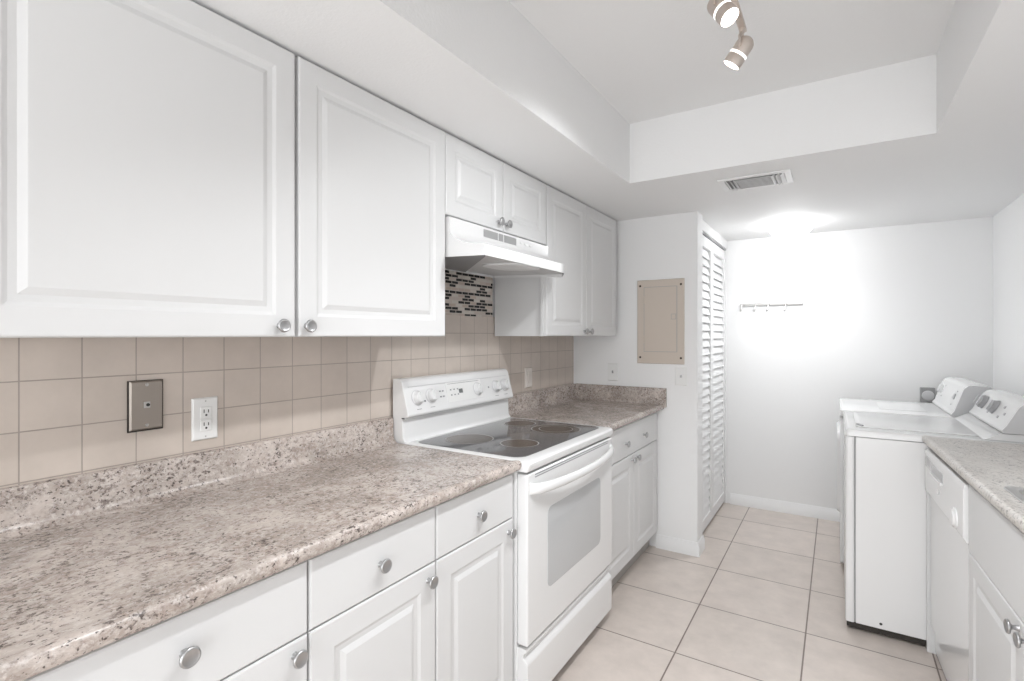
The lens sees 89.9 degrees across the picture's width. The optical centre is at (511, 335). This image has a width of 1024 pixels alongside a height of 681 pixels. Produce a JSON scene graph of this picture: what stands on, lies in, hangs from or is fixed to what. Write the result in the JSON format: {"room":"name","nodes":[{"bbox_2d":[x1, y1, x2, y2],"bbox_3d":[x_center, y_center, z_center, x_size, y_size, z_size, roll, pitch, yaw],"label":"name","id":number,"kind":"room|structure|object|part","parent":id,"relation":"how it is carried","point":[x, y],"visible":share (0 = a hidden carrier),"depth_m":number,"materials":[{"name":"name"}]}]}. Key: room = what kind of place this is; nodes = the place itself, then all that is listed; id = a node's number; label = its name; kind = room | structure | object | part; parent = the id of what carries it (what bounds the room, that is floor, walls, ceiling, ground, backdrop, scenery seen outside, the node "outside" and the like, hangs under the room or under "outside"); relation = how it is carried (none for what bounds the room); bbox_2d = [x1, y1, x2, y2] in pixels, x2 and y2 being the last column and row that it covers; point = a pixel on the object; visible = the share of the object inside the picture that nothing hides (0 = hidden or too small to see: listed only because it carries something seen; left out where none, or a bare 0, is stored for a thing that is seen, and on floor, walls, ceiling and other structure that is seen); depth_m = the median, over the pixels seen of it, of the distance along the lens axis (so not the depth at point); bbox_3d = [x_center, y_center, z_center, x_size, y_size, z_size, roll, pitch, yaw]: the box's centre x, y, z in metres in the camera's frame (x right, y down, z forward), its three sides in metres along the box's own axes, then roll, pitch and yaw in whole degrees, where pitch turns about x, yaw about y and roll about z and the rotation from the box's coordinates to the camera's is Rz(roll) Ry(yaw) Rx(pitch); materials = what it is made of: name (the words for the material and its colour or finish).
{"room":"kitchen","nodes":[
{"label":"kitchen","id":0,"kind":"room"},
{"bbox_2d":[0,270,573,488],"bbox_3d":[-0.623,0.291,2.053,0.083,2.170,6.400,0,0,32],"label":"wall","id":1,"kind":"structure","parent":0,"point":[63,401],"depth_m":1.57,"materials":[{"name":"beige tile"}]},
{"bbox_2d":[127,379,162,432],"bbox_3d":[-0.989,0.190,1.386,0.015,0.136,0.084,0,0,32],"label":"phone jack plate","id":2,"kind":"object","parent":1,"relation":"attached to","point":[144,397],"visible":1,"depth_m":1.38,"materials":[{"name":"grey metal"}]},
{"bbox_2d":[0,0,293,337],"bbox_3d":[-0.893,-0.383,1.205,0.364,0.774,0.648,0,0,32],"label":"upper cabinet","id":3,"kind":"object","parent":1,"relation":"attached to","point":[147,146],"visible":1,"depth_m":1.08,"materials":[{"name":"white wood"}]},
{"bbox_3d":[-0.603,-0.025,1.345,0.026,0.036,0.036,0,0,32],"label":"knob","id":4,"kind":"part","parent":3,"relation":"part of","materials":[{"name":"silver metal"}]},
{"bbox_2d":[0,417,396,540],"bbox_3d":[-1.172,0.396,1.064,0.048,0.105,2.542,0,0,32],"label":"backsplash","id":5,"kind":"structure","parent":1,"relation":"attached to","point":[28,508],"depth_m":1.42,"materials":[{"name":"stone"}]},
{"bbox_2d":[191,396,217,441],"bbox_3d":[-0.908,0.246,1.518,0.012,0.124,0.073,0,0,32],"label":"duplex outlet","id":6,"kind":"object","parent":1,"relation":"attached to","point":[204,411],"visible":1,"depth_m":1.51,"materials":[{"name":"white plastic"}]},
{"bbox_2d":[200,419,211,430],"bbox_3d":[-0.904,0.266,1.516,0.003,0.033,0.032,0,0,32],"label":"receptacle","id":7,"kind":"object","parent":6,"relation":"attached to","point":[205,424],"depth_m":1.51,"materials":[{"name":"grey plastic"}]},
{"bbox_2d":[200,406,211,417],"bbox_3d":[-0.904,0.228,1.516,0.003,0.033,0.032,0,0,32],"label":"receptacle","id":8,"kind":"object","parent":6,"relation":"attached to","point":[205,411],"depth_m":1.51,"materials":[{"name":"grey plastic"}]},
{"bbox_2d":[294,56,444,336],"bbox_3d":[-0.550,-0.383,1.746,0.364,0.774,0.626,0,0,32],"label":"upper cabinet","id":9,"kind":"object","parent":1,"relation":"attached to","point":[369,173],"visible":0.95,"depth_m":1.59,"materials":[{"name":"white wood"}]},
{"bbox_3d":[-0.559,-0.025,1.414,0.026,0.036,0.036,0,0,32],"label":"knob","id":10,"kind":"part","parent":9,"relation":"part of","materials":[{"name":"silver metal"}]},
{"bbox_2d":[445,270,492,316],"bbox_3d":[-0.327,-0.221,2.452,0.011,0.246,0.810,0,0,32],"label":"backsplash","id":11,"kind":"structure","parent":1,"relation":"on","point":[466,294],"depth_m":2.61,"materials":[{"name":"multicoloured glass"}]},
{"bbox_2d":[445,132,545,244],"bbox_3d":[-0.170,-0.613,2.345,0.364,0.314,0.790,0,0,32],"label":"upper cabinet","id":12,"kind":"object","parent":1,"relation":"attached to","point":[481,189],"visible":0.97,"depth_m":2.18,"materials":[{"name":"white wood"}]},
{"bbox_3d":[-0.152,-0.611,2.098,0.019,0.308,0.392,0,0,32],"label":"door","id":13,"kind":"part","parent":12,"relation":"part of","materials":[{"name":"white wood"}]},
{"bbox_3d":[-0.049,-0.491,2.218,0.026,0.036,0.036,0,0,32],"label":"knob","id":14,"kind":"part","parent":12,"relation":"part of","materials":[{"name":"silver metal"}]},
{"bbox_2d":[445,216,563,277],"bbox_3d":[-0.104,-0.368,2.307,0.512,0.159,0.780,0,0,32],"label":"range hood","id":15,"kind":"object","parent":12,"relation":"attached to","point":[470,248],"visible":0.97,"depth_m":2.15,"materials":[{"name":"white metal"}]},
{"bbox_2d":[484,229,497,239],"bbox_3d":[-0.090,-0.423,2.158,0.003,0.031,0.104,0,0,32],"label":"vent grille","id":16,"kind":"object","parent":15,"relation":"attached to","point":[489,234],"depth_m":2.15,"materials":[{"name":"grey metal"}]},
{"bbox_2d":[504,235,515,244],"bbox_3d":[-0.009,-0.423,2.286,0.003,0.031,0.099,0,0,32],"label":"vent grille","id":17,"kind":"object","parent":15,"relation":"attached to","point":[508,239],"depth_m":2.28,"materials":[{"name":"grey metal"}]},
{"bbox_3d":[-0.016,-0.491,2.271,0.026,0.036,0.036,0,0,32],"label":"knob","id":18,"kind":"part","parent":12,"relation":"part of","materials":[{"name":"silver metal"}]},
{"bbox_3d":[0.060,-0.611,2.432,0.019,0.308,0.391,0,0,32],"label":"door","id":19,"kind":"part","parent":12,"relation":"part of","materials":[{"name":"white wood"}]},
{"bbox_2d":[525,367,531,387],"bbox_3d":[0.102,0.256,3.104,0.016,0.120,0.073,0,0,32],"label":"rocker switch","id":20,"kind":"object","parent":1,"relation":"attached to","point":[528,371],"visible":1,"depth_m":3.09,"materials":[{"name":"white plastic"}]},
{"bbox_2d":[508,384,577,414],"bbox_3d":[0.205,0.396,3.234,0.048,0.105,0.950,0,0,32],"label":"backsplash","id":21,"kind":"structure","parent":1,"relation":"attached to","point":[532,400],"depth_m":3.19,"materials":[{"name":"stone"}]},
{"bbox_2d":[495,185,615,335],"bbox_3d":[0.305,-0.383,3.093,0.364,0.774,0.974,0,0,32],"label":"upper cabinet","id":22,"kind":"object","parent":1,"relation":"attached to","point":[581,302],"visible":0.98,"depth_m":2.82,"materials":[{"name":"white wood"}]},
{"bbox_3d":[0.299,-0.381,2.808,0.019,0.768,0.481,0,0,32],"label":"door","id":23,"kind":"part","parent":22,"relation":"part of","materials":[{"name":"white wood"}]},
{"bbox_3d":[0.559,-0.381,3.219,0.019,0.768,0.483,0,0,32],"label":"door","id":24,"kind":"part","parent":22,"relation":"part of","materials":[{"name":"white wood"}]},
{"bbox_2d":[191,0,1023,240],"bbox_3d":[0.450,-0.950,1.372,2.625,0.352,6.400,0,0,32],"label":"ceiling","id":25,"kind":"structure","parent":0,"point":[880,113],"depth_m":1.99,"materials":[{"name":"white paint"}]},
{"bbox_2d":[707,0,753,69],"bbox_3d":[0.418,-0.934,1.112,0.124,0.282,1.086,0,0,32],"label":"track light","id":26,"kind":"object","parent":25,"relation":"attached to","point":[725,13],"visible":1,"depth_m":1.50,"materials":[{"name":"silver metal"}]},
{"bbox_2d":[717,169,793,191],"bbox_3d":[1.218,-0.764,2.562,0.322,0.018,0.232,0,0,32],"label":"ceiling vent","id":27,"kind":"object","parent":25,"relation":"in","point":[774,178],"visible":1,"depth_m":2.54,"materials":[{"name":"white metal"}]},
{"bbox_2d":[768,219,813,238],"bbox_3d":[1.924,-0.720,3.540,0.276,0.106,0.276,0,0,32],"label":"dome light","id":28,"kind":"object","parent":25,"relation":"attached to","point":[795,228],"visible":1,"depth_m":3.45,"materials":[{"name":"white glass"}]},
{"bbox_2d":[574,211,702,546],"bbox_3d":[0.833,0.296,3.486,0.858,2.160,0.145,0,0,32],"label":"wall partition","id":29,"kind":"structure","parent":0,"point":[665,246],"depth_m":3.29,"materials":[{"name":"white paint"}]},
{"bbox_2d":[608,363,617,380],"bbox_3d":[0.685,0.249,3.487,0.072,0.118,0.010,0,0,32],"label":"wall outlet","id":30,"kind":"object","parent":29,"relation":"attached to","point":[612,367],"visible":1,"depth_m":3.48,"materials":[{"name":"white plastic"}]},
{"bbox_2d":[637,278,684,363],"bbox_3d":[0.957,-0.088,3.312,0.304,0.545,0.015,0,0,32],"label":"breaker panel","id":31,"kind":"object","parent":29,"relation":"attached to","point":[660,303],"visible":1,"depth_m":3.31,"materials":[{"name":"beige metal"}]},
{"bbox_3d":[0.956,-0.104,3.309,0.207,0.416,0.002,0,0,32],"label":"door","id":32,"kind":"part","parent":31,"relation":"part of","materials":[{"name":"beige metal"}]},
{"bbox_2d":[656,534,704,556],"bbox_3d":[1.089,1.334,3.315,0.271,0.085,0.159,0,0,32],"label":"baseboard","id":33,"kind":"structure","parent":29,"relation":"attached to","point":[663,542],"depth_m":3.25,"materials":[{"name":"white paint"}]},
{"bbox_2d":[675,367,686,385],"bbox_3d":[1.067,0.259,3.239,0.072,0.118,0.021,0,0,32],"label":"toggle switch","id":34,"kind":"object","parent":29,"relation":"attached to","point":[680,372],"visible":1,"depth_m":3.24,"materials":[{"name":"white plastic"}]},
{"bbox_2d":[703,235,724,531],"bbox_3d":[1.461,0.332,3.784,0.032,2.042,1.019,0,0,32],"label":"door","id":35,"kind":"structure","parent":29,"relation":"in","point":[713,255],"depth_m":3.85,"materials":[{"name":"white wood"}]},
{"bbox_3d":[1.323,0.332,3.566,0.032,2.042,0.504,0,0,32],"label":"frame","id":36,"kind":"part","parent":35,"relation":"part of","materials":[{"name":"white wood"}]},
{"bbox_3d":[1.597,0.332,3.998,0.032,2.042,0.511,0,0,32],"label":"frame","id":37,"kind":"part","parent":35,"relation":"part of","materials":[{"name":"white wood"}]},
{"bbox_2d":[703,232,725,250],"bbox_3d":[1.460,-0.699,3.783,0.043,0.011,1.029,0,0,32],"label":"trim","id":38,"kind":"structure","parent":29,"relation":"attached to","point":[704,234],"depth_m":3.82,"materials":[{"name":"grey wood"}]},
{"bbox_2d":[703,221,726,248],"bbox_3d":[1.445,-0.742,3.798,0.105,0.073,1.038,0,0,32],"label":"trim","id":39,"kind":"structure","parent":29,"relation":"attached to","point":[707,229],"depth_m":3.77,"materials":[{"name":"white paint"}]},
{"bbox_2d":[552,503,946,680],"bbox_3d":[0.450,1.407,1.372,2.625,0.060,6.400,0,0,32],"label":"floor","id":40,"kind":"structure","parent":0,"point":[763,599],"depth_m":2.48,"materials":[{"name":"beige tile"}]},
{"bbox_2d":[23,561,308,680],"bbox_3d":[-0.829,0.927,1.049,0.640,0.898,0.520,0,0,32],"label":"base cabinet","id":41,"kind":"object","parent":40,"relation":"on","point":[256,631],"visible":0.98,"depth_m":0.96,"materials":[{"name":"white wood"}]},
{"bbox_3d":[-0.565,0.557,0.892,0.026,0.036,0.036,0,0,32],"label":"knob","id":42,"kind":"part","parent":41,"relation":"part of","materials":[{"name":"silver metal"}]},
{"bbox_2d":[0,417,520,680],"bbox_3d":[-0.920,0.410,0.904,0.645,0.134,2.542,0,0,32],"label":"countertop","id":43,"kind":"structure","parent":41,"relation":"on","point":[90,561],"depth_m":1.19,"materials":[{"name":"stone"}]},
{"bbox_3d":[-0.588,0.949,0.897,0.019,0.605,0.516,0,0,32],"label":"door","id":44,"kind":"part","parent":41,"relation":"part of","materials":[{"name":"white wood"}]},
{"bbox_3d":[-0.448,0.676,1.076,0.026,0.036,0.036,0,0,32],"label":"knob","id":45,"kind":"part","parent":41,"relation":"part of","materials":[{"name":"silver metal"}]},
{"bbox_2d":[306,506,438,680],"bbox_3d":[-0.577,0.927,1.446,0.640,0.898,0.416,0,0,32],"label":"base cabinet","id":46,"kind":"object","parent":40,"relation":"on","point":[371,597],"visible":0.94,"depth_m":1.27,"materials":[{"name":"white wood"}]},
{"bbox_3d":[-0.336,0.566,1.294,0.019,0.154,0.412,0,0,32],"label":"drawer","id":47,"kind":"part","parent":46,"relation":"part of","materials":[{"name":"white wood"}]},
{"bbox_3d":[-0.336,0.949,1.294,0.019,0.605,0.412,0,0,32],"label":"door","id":48,"kind":"part","parent":46,"relation":"part of","materials":[{"name":"white wood"}]},
{"bbox_3d":[-0.320,0.574,1.278,0.026,0.036,0.036,0,0,32],"label":"knob","id":49,"kind":"part","parent":46,"relation":"part of","materials":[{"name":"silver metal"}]},
{"bbox_3d":[-0.224,0.686,1.429,0.026,0.036,0.036,0,0,32],"label":"knob","id":50,"kind":"part","parent":46,"relation":"part of","materials":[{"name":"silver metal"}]},
{"bbox_2d":[434,473,516,680],"bbox_3d":[-0.354,0.927,1.797,0.640,0.898,0.412,0,0,32],"label":"base cabinet","id":51,"kind":"object","parent":40,"relation":"on","point":[475,533],"visible":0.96,"depth_m":1.63,"materials":[{"name":"white wood"}]},
{"bbox_3d":[-0.114,0.566,1.645,0.019,0.154,0.408,0,0,32],"label":"drawer","id":52,"kind":"part","parent":51,"relation":"part of","materials":[{"name":"white wood"}]},
{"bbox_3d":[-0.097,0.574,1.629,0.026,0.036,0.036,0,0,32],"label":"knob","id":53,"kind":"part","parent":51,"relation":"part of","materials":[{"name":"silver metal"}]},
{"bbox_3d":[-0.003,0.686,1.778,0.026,0.036,0.036,0,0,32],"label":"knob","id":54,"kind":"part","parent":51,"relation":"part of","materials":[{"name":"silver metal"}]},
{"bbox_2d":[393,368,613,680],"bbox_3d":[0.018,0.778,2.301,0.716,1.192,0.816,0,0,32],"label":"electric range","id":55,"kind":"object","parent":40,"relation":"on","point":[562,487],"visible":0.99,"depth_m":2.13,"materials":[{"name":"white metal"}]},
{"bbox_3d":[-0.393,0.264,2.166,0.036,0.060,0.062,0,0,32],"label":"control knob","id":56,"kind":"part","parent":55,"relation":"part of","materials":[{"name":"white plastic"}]},
{"bbox_3d":[-0.346,0.264,2.241,0.036,0.060,0.062,0,0,32],"label":"control knob","id":57,"kind":"part","parent":55,"relation":"part of","materials":[{"name":"white plastic"}]},
{"bbox_3d":[-0.225,0.262,2.452,0.025,0.087,0.270,0,0,32],"label":"clock panel","id":58,"kind":"part","parent":55,"relation":"part of","materials":[{"name":"white plastic"}]},
{"bbox_3d":[-0.182,0.444,2.200,0.196,0.001,0.196,0,0,32],"label":"burner","id":59,"kind":"part","parent":55,"relation":"part of","materials":[{"name":"brown glass"}]},
{"bbox_3d":[-0.163,0.264,2.530,0.036,0.060,0.062,0,0,32],"label":"control knob","id":60,"kind":"part","parent":55,"relation":"part of","materials":[{"name":"white plastic"}]},
{"bbox_3d":[-0.076,0.264,2.667,0.036,0.060,0.062,0,0,32],"label":"control knob","id":61,"kind":"part","parent":55,"relation":"part of","materials":[{"name":"white plastic"}]},
{"bbox_3d":[-0.032,0.264,2.736,0.036,0.060,0.062,0,0,32],"label":"control knob","id":62,"kind":"part","parent":55,"relation":"part of","materials":[{"name":"white plastic"}]},
{"bbox_2d":[405,417,612,472],"bbox_3d":[-0.004,0.463,2.315,0.660,0.038,0.816,0,0,32],"label":"cooktop","id":63,"kind":"object","parent":55,"relation":"in","point":[539,445],"depth_m":2.19,"materials":[{"name":"black ceramic"}]},
{"bbox_3d":[0.031,0.444,2.112,0.150,0.001,0.150,0,0,32],"label":"burner","id":64,"kind":"part","parent":55,"relation":"part of","materials":[{"name":"brown"}]},
{"bbox_3d":[0.039,0.444,2.587,0.150,0.001,0.150,0,0,32],"label":"burner","id":65,"kind":"part","parent":55,"relation":"part of","materials":[{"name":"brown"}]},
{"bbox_3d":[0.208,0.444,2.432,0.222,0.001,0.222,0,0,32],"label":"burner","id":66,"kind":"part","parent":55,"relation":"part of","materials":[{"name":"brown glass"}]},
{"bbox_3d":[0.249,1.222,2.157,0.048,0.219,0.800,0,0,32],"label":"storage drawer","id":67,"kind":"part","parent":55,"relation":"part of","materials":[{"name":"white metal"}]},
{"bbox_3d":[0.251,0.796,2.153,0.045,0.608,0.804,0,0,32],"label":"oven door","id":68,"kind":"part","parent":55,"relation":"part of","materials":[{"name":"white metal"}]},
{"bbox_3d":[0.288,0.547,2.129,0.076,0.049,0.772,0,0,32],"label":"oven handle","id":69,"kind":"part","parent":55,"relation":"part of","materials":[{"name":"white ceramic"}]},
{"bbox_2d":[608,412,656,586],"bbox_3d":[0.457,0.927,3.076,0.640,0.898,0.940,0,0,32],"label":"base cabinet","id":70,"kind":"object","parent":40,"relation":"on","point":[634,458],"visible":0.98,"depth_m":2.90,"materials":[{"name":"white wood"}]},
{"bbox_2d":[508,383,666,429],"bbox_3d":[0.463,0.409,3.071,0.658,0.137,0.950,0,0,32],"label":"countertop","id":71,"kind":"structure","parent":70,"relation":"on","point":[614,407],"depth_m":3.17,"materials":[{"name":"stone"}]},
{"bbox_3d":[0.563,0.956,2.711,0.019,0.581,0.430,0,0,32],"label":"door","id":72,"kind":"part","parent":70,"relation":"part of","materials":[{"name":"white wood"}]},
{"bbox_3d":[0.682,0.575,2.899,0.019,0.173,0.874,0,0,32],"label":"drawer","id":73,"kind":"part","parent":70,"relation":"part of","materials":[{"name":"white wood"}]},
{"bbox_3d":[0.798,0.956,3.082,0.019,0.581,0.440,0,0,32],"label":"door","id":74,"kind":"part","parent":70,"relation":"part of","materials":[{"name":"white wood"}]},
{"bbox_2d":[837,377,992,562],"bbox_3d":[2.388,0.819,3.110,0.704,1.108,0.664,0,0,32],"label":"dryer","id":75,"kind":"object","parent":40,"relation":"on","point":[955,397],"visible":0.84,"depth_m":3.01,"materials":[{"name":"white metal"}]},
{"bbox_3d":[2.098,0.827,3.294,0.016,0.500,0.500,0,0,32],"label":"door","id":76,"kind":"part","parent":75,"relation":"part of","materials":[{"name":"white metal"}]},
{"bbox_3d":[2.112,0.914,3.285,0.018,0.855,0.652,0,0,32],"label":"panel","id":77,"kind":"part","parent":75,"relation":"part of","materials":[{"name":"white metal"}]},
{"bbox_2d":[926,445,935,653],"bbox_3d":[1.859,0.928,2.200,0.125,0.897,0.016,0,0,33],"label":"end panel","id":78,"kind":"object","parent":40,"relation":"on","point":[930,635],"visible":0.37,"depth_m":2.22,"materials":[{"name":"white wood"}]},
{"bbox_2d":[843,390,1023,644],"bbox_3d":[2.046,0.826,2.504,0.713,1.102,0.688,0,0,32],"label":"washing machine","id":79,"kind":"object","parent":40,"relation":"on","point":[885,493],"visible":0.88,"depth_m":2.32,"materials":[{"name":"white metal"}]},
{"bbox_3d":[1.762,0.904,2.683,0.036,0.864,0.684,0,0,32],"label":"panel","id":80,"kind":"part","parent":79,"relation":"part of","materials":[{"name":"white metal"}]},
{"bbox_3d":[1.975,0.435,2.560,0.443,0.006,0.564,0,0,32],"label":"lid","id":81,"kind":"part","parent":79,"relation":"part of","materials":[{"name":"white metal"}]},
{"bbox_2d":[925,449,969,680],"bbox_3d":[1.832,0.933,1.860,0.452,0.888,0.630,0,0,30],"label":"dishwasher","id":82,"kind":"object","parent":40,"relation":"on","point":[948,491],"visible":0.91,"depth_m":1.92,"materials":[{"name":"white metal"}]},
{"bbox_3d":[1.677,0.569,2.028,0.010,0.010,0.190,0,0,30],"label":"latch handle","id":83,"kind":"part","parent":82,"relation":"part of","materials":[{"name":"white plastic"}]},
{"bbox_3d":[1.677,1.308,1.941,0.014,0.112,0.614,0,0,30],"label":"kick panel","id":84,"kind":"part","parent":82,"relation":"part of","materials":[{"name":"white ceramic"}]},
{"bbox_3d":[1.663,0.588,1.949,0.046,0.198,0.616,0,0,30],"label":"control panel","id":85,"kind":"part","parent":82,"relation":"part of","materials":[{"name":"white plastic"}]},
{"bbox_2d":[969,485,1023,680],"bbox_3d":[1.427,0.930,1.162,0.448,0.893,0.970,0,0,30],"label":"base cabinet","id":86,"kind":"object","parent":40,"relation":"on","point":[996,545],"visible":0.98,"depth_m":1.46,"materials":[{"name":"white wood"}]},
{"bbox_2d":[922,435,1023,532],"bbox_3d":[1.391,0.458,1.003,0.536,0.040,2.559,0,0,30],"label":"countertop","id":87,"kind":"structure","parent":86,"relation":"on","point":[988,467],"depth_m":1.74,"materials":[{"name":"stone"}]},
{"bbox_2d":[1004,486,1023,503],"bbox_3d":[1.406,0.522,1.074,0.384,0.169,0.763,0,0,30],"label":"sink","id":88,"kind":"object","parent":87,"relation":"in","point":[1017,492],"visible":1,"depth_m":1.44,"materials":[{"name":"silver metal"}]},
{"bbox_3d":[1.381,0.981,1.461,0.019,0.541,0.494,0,0,30],"label":"door","id":89,"kind":"part","parent":86,"relation":"part of","materials":[{"name":"white wood"}]},
{"bbox_3d":[1.254,0.732,1.286,0.026,0.036,0.036,0,0,30],"label":"knob","id":90,"kind":"part","parent":86,"relation":"part of","materials":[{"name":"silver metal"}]},
{"bbox_3d":[1.220,0.732,1.227,0.026,0.036,0.036,0,0,30],"label":"knob","id":91,"kind":"part","parent":86,"relation":"part of","materials":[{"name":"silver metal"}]},
{"bbox_2d":[726,217,992,508],"bbox_3d":[2.138,0.291,4.032,2.625,2.170,0.100,0,0,32],"label":"wall","id":92,"kind":"structure","parent":0,"point":[887,313],"depth_m":3.81,"materials":[{"name":"white paint"}]},
{"bbox_2d":[723,250,726,502],"bbox_3d":[1.735,0.336,4.223,0.060,2.082,0.009,0,0,32],"label":"trim","id":93,"kind":"structure","parent":92,"relation":"attached to","point":[725,501],"depth_m":4.21,"materials":[{"name":"white paint"}]},
{"bbox_2d":[740,302,802,311],"bbox_3d":[2.013,-0.219,3.999,0.445,0.069,0.087,0,0,32],"label":"coat rack","id":94,"kind":"object","parent":92,"relation":"attached to","point":[788,303],"visible":1,"depth_m":4.01,"materials":[{"name":"silver metal"}]},
{"bbox_3d":[2.033,-0.244,4.030,0.445,0.018,0.012,0,0,32],"label":"rail","id":95,"kind":"part","parent":94,"relation":"part of","materials":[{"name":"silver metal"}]},
{"bbox_2d":[730,493,839,521],"bbox_3d":[2.458,1.334,3.762,1.595,0.085,0.014,0,0,32],"label":"baseboard","id":96,"kind":"structure","parent":92,"relation":"attached to","point":[735,499],"depth_m":3.97,"materials":[{"name":"white paint"}]},
{"bbox_2d":[920,387,934,402],"bbox_3d":[2.840,0.407,3.504,0.080,0.102,0.037,0,0,32],"label":"dryer outlet","id":97,"kind":"object","parent":92,"relation":"attached to","point":[927,394],"visible":0.94,"depth_m":3.49,"materials":[{"name":"grey plastic"}]},
{"bbox_2d":[922,391,933,400],"bbox_3d":[2.834,0.411,3.491,0.068,0.068,0.008,0,0,32],"label":"socket","id":98,"kind":"object","parent":97,"relation":"attached to","point":[926,395],"depth_m":3.49,"materials":[{"name":"grey plastic"}]},
{"bbox_2d":[993,193,1023,396],"bbox_3d":[1.516,0.291,0.696,0.100,2.170,6.400,0,0,32],"label":"wall","id":99,"kind":"structure","parent":0,"point":[1008,224],"depth_m":3.02,"materials":[{"name":"white paint"}]}
]}

